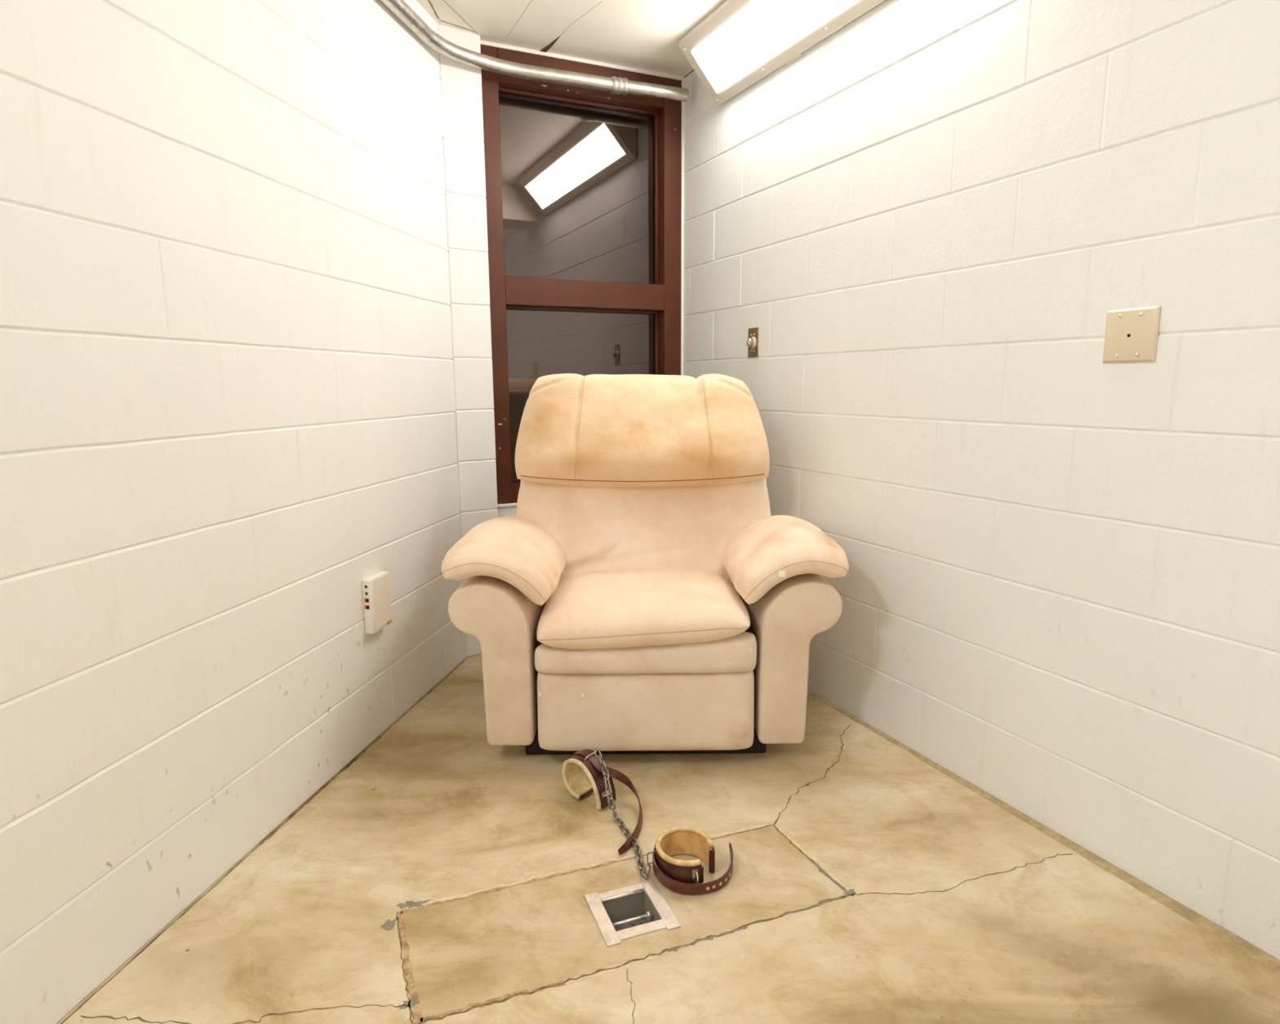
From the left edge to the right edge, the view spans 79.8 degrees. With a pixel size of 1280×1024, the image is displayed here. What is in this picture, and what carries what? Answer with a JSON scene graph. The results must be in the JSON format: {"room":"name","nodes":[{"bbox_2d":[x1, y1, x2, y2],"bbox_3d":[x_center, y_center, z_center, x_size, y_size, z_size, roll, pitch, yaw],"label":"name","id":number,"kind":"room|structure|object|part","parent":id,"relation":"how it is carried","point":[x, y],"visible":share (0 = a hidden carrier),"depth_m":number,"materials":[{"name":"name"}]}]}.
{"room":"prison interior","nodes":[
{"label":"prison interior","id":0,"kind":"room"},
{"bbox_2d":[0,0,466,1023],"bbox_3d":[-1.161,-0.229,0.875,0.121,2.425,4.380,1,10,10],"label":"wall","id":1,"kind":"structure","parent":0,"point":[228,400],"depth_m":1.67,"materials":[{"name":"white brick"}]},
{"bbox_2d":[361,571,391,633],"bbox_3d":[-0.831,0.285,2.420,0.032,0.172,0.118,1,10,10],"label":"box","id":2,"kind":"object","parent":1,"relation":"attached to","point":[375,588],"visible":1,"depth_m":2.39,"materials":[{"name":"white plastic"}]},
{"bbox_3d":[-0.815,0.282,2.422,0.001,0.156,0.101,1,10,10],"label":"panel","id":3,"kind":"part","parent":2,"relation":"part of","materials":[{"name":"beige plastic"}]},
{"bbox_2d":[380,0,688,102],"bbox_3d":[-0.653,-1.572,2.253,0.597,0.083,2.545,5,11,28],"label":"conduit pipe","id":4,"kind":"object","parent":1,"relation":"attached to","point":[615,85],"visible":1,"depth_m":2.94,"materials":[{"name":"metal"}]},
{"bbox_2d":[437,23,497,657],"bbox_3d":[-0.692,-0.603,3.081,0.165,2.425,0.100,-7,12,-36],"label":"wall","id":5,"kind":"structure","parent":0,"point":[463,138],"depth_m":2.99,"materials":[{"name":"white brick"}]},
{"bbox_2d":[497,502,516,517],"bbox_3d":[-0.223,0.237,3.501,0.898,0.624,0.108,-5,11,-25],"label":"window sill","id":6,"kind":"structure","parent":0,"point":[511,510],"depth_m":3.25,"materials":[{"name":"white paint"}]},
{"bbox_2d":[480,40,681,503],"bbox_3d":[-0.250,-0.965,3.339,0.905,1.803,0.164,-5,11,-25],"label":"window","id":7,"kind":"structure","parent":6,"relation":"attached to","point":[583,184],"depth_m":3.28,"materials":[{"name":"glass"}]},
{"bbox_3d":[-0.258,-1.361,3.276,0.724,0.733,0.006,-5,11,-25],"label":"glass pane","id":8,"kind":"part","parent":7,"relation":"part of","materials":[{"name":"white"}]},
{"bbox_3d":[-0.252,-0.521,3.418,0.724,0.744,0.006,-5,11,-25],"label":"glass pane","id":9,"kind":"part","parent":7,"relation":"part of","materials":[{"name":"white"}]},
{"bbox_2d":[416,0,726,76],"bbox_3d":[-0.450,-1.523,0.993,3.582,0.081,4.052,-4,10,-19],"label":"ceiling","id":10,"kind":"structure","parent":0,"point":[640,34],"depth_m":2.81,"materials":[{"name":"paint"}]},
{"bbox_2d":[678,0,884,106],"bbox_3d":[0.534,-1.611,2.372,0.189,0.215,1.425,-5,11,-25],"label":"light","id":11,"kind":"object","parent":10,"relation":"attached to","point":[740,42],"visible":1,"depth_m":2.65,"materials":[{"name":"white plastic"}]},
{"bbox_2d":[403,824,846,1017],"bbox_3d":[-0.026,0.860,1.670,0.984,0.001,0.615,0,10,0],"label":"floor","id":12,"kind":"structure","parent":0,"point":[483,946],"depth_m":1.63,"materials":[{"name":"concrete"}]},
{"bbox_2d":[584,878,680,946],"bbox_3d":[-0.019,0.899,1.660,0.163,0.084,0.167,-4,10,-20],"label":"box","id":13,"kind":"object","parent":12,"relation":"in","point":[626,912],"visible":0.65,"depth_m":1.69,"materials":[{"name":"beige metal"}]},
{"bbox_3d":[-0.043,0.851,1.716,0.103,0.002,0.020,-4,10,-20],"label":"plate","id":14,"kind":"part","parent":13,"relation":"part of","materials":[{"name":"metal"}]},
{"bbox_3d":[-0.039,0.855,1.706,0.102,0.008,0.008,-4,10,-20],"label":"rod","id":15,"kind":"part","parent":13,"relation":"part of","materials":[{"name":"metal"}]},
{"bbox_3d":[-0.019,0.884,1.658,0.102,0.008,0.008,-4,10,-20],"label":"rod","id":16,"kind":"part","parent":13,"relation":"part of","materials":[{"name":"metal"}]},
{"bbox_3d":[0.003,0.871,1.596,0.103,0.002,0.026,-4,10,-20],"label":"plate","id":17,"kind":"part","parent":13,"relation":"part of","materials":[{"name":"metal"}]},
{"bbox_2d":[645,911,650,919],"bbox_3d":[0.019,0.881,1.672,0.005,0.017,0.017,-4,10,-20],"label":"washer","id":18,"kind":"object","parent":13,"relation":"in","point":[648,913],"depth_m":1.67,"materials":[{"name":"metal"}]},
{"bbox_2d":[646,826,733,894],"bbox_3d":[0.118,0.804,1.774,0.204,0.071,0.163,0,10,0],"label":"leather cuff","id":19,"kind":"object","parent":12,"relation":"on","point":[680,876],"visible":1,"depth_m":1.74,"materials":[{"name":"leather"}]},
{"bbox_3d":[0.122,0.819,1.710,0.013,0.046,0.004,-3,10,-16],"label":"staple plate","id":20,"kind":"part","parent":19,"relation":"part of","materials":[{"name":"metal"}]},
{"bbox_2d":[56,653,1279,1023],"bbox_3d":[-0.433,0.905,1.413,3.620,0.001,4.101,-4,10,-19],"label":"floor","id":21,"kind":"structure","parent":0,"point":[955,908],"depth_m":1.66,"materials":[{"name":"concrete"}]},
{"bbox_2d":[561,748,643,854],"bbox_3d":[-0.072,0.733,2.015,0.155,0.129,0.355,-6,11,-29],"label":"leather cuff","id":22,"kind":"object","parent":21,"relation":"on","point":[575,782],"visible":0.94,"depth_m":2.07,"materials":[{"name":"leather"}]},
{"bbox_3d":[-0.089,0.752,2.053,0.005,0.013,0.040,7,12,39],"label":"staple plate","id":23,"kind":"part","parent":22,"relation":"part of","materials":[{"name":"metal"}]},
{"bbox_2d":[594,749,651,877],"bbox_3d":[-0.044,0.748,1.931,0.036,0.135,0.404,-4,10,-19],"label":"chain","id":24,"kind":"object","parent":21,"relation":"on","point":[622,825],"visible":0.98,"depth_m":1.97,"materials":[{"name":"metal"}]},
{"bbox_2d":[440,373,848,754],"bbox_3d":[0.015,0.127,2.531,1.192,1.160,0.856,0,10,0],"label":"recliner chair","id":25,"kind":"object","parent":21,"relation":"on","point":[643,592],"visible":1,"depth_m":2.27,"materials":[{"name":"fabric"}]},
{"bbox_3d":[-0.437,0.398,2.565,0.236,0.496,0.672,0,10,0],"label":"arm","id":26,"kind":"part","parent":25,"relation":"part of","materials":[{"name":"fabric"}]},
{"bbox_2d":[537,568,750,648],"bbox_3d":[0.009,0.287,2.406,0.624,0.148,0.550,0,10,0],"label":"seat cushion","id":27,"kind":"object","parent":25,"relation":"on","point":[587,608],"depth_m":2.19,"materials":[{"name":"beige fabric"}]},
{"bbox_3d":[0.012,0.075,2.660,0.904,0.428,0.252,0,10,0],"label":"backrest","id":28,"kind":"part","parent":25,"relation":"part of","materials":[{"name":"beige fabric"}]},
{"bbox_3d":[0.017,0.480,2.540,0.656,0.310,0.470,0,10,0],"label":"seat frame","id":29,"kind":"part","parent":25,"relation":"part of","materials":[{"name":"beige"}]},
{"bbox_3d":[0.469,0.392,2.565,0.236,0.496,0.672,0,10,0],"label":"arm","id":30,"kind":"part","parent":25,"relation":"part of","materials":[{"name":"fabric"}]},
{"bbox_2d":[683,0,1279,959],"bbox_3d":[1.107,-0.386,1.722,0.121,2.425,4.055,-5,11,-25],"label":"wall","id":31,"kind":"structure","parent":0,"point":[1060,591],"depth_m":1.88,"materials":[{"name":"white brick"}]},
{"bbox_2d":[680,76,684,375],"bbox_3d":[0.181,-0.684,3.532,0.012,2.425,0.066,-5,11,-25],"label":"trim","id":32,"kind":"structure","parent":31,"relation":"attached to","point":[682,77],"depth_m":3.40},
{"bbox_2d":[746,327,758,357],"bbox_3d":[0.430,-0.657,2.974,0.036,0.112,0.068,-3,10,-14],"label":"switch","id":33,"kind":"object","parent":31,"relation":"attached to","point":[753,340],"visible":1,"depth_m":2.96,"materials":[{"name":"gold metal"}]},
{"bbox_3d":[0.430,-0.657,2.972,0.035,0.035,0.027,0,10,0],"label":"knob","id":34,"kind":"part","parent":33,"relation":"part of","materials":[{"name":"silver metal"}]},
{"bbox_2d":[807,688,1279,973],"bbox_3d":[0.991,0.799,1.974,0.059,0.006,3.855,-5,11,-25],"label":"baseboard","id":35,"kind":"structure","parent":31,"relation":"attached to","point":[1267,959],"depth_m":1.78,"materials":[{"name":"tile"}]},
{"bbox_2d":[1102,306,1161,363],"bbox_3d":[1.063,-0.383,1.661,0.011,0.115,0.115,-5,11,-25],"label":"blank wall plate","id":36,"kind":"object","parent":31,"relation":"attached to","point":[1131,335],"visible":1,"depth_m":1.65,"materials":[{"name":"beige plastic"}]}
]}

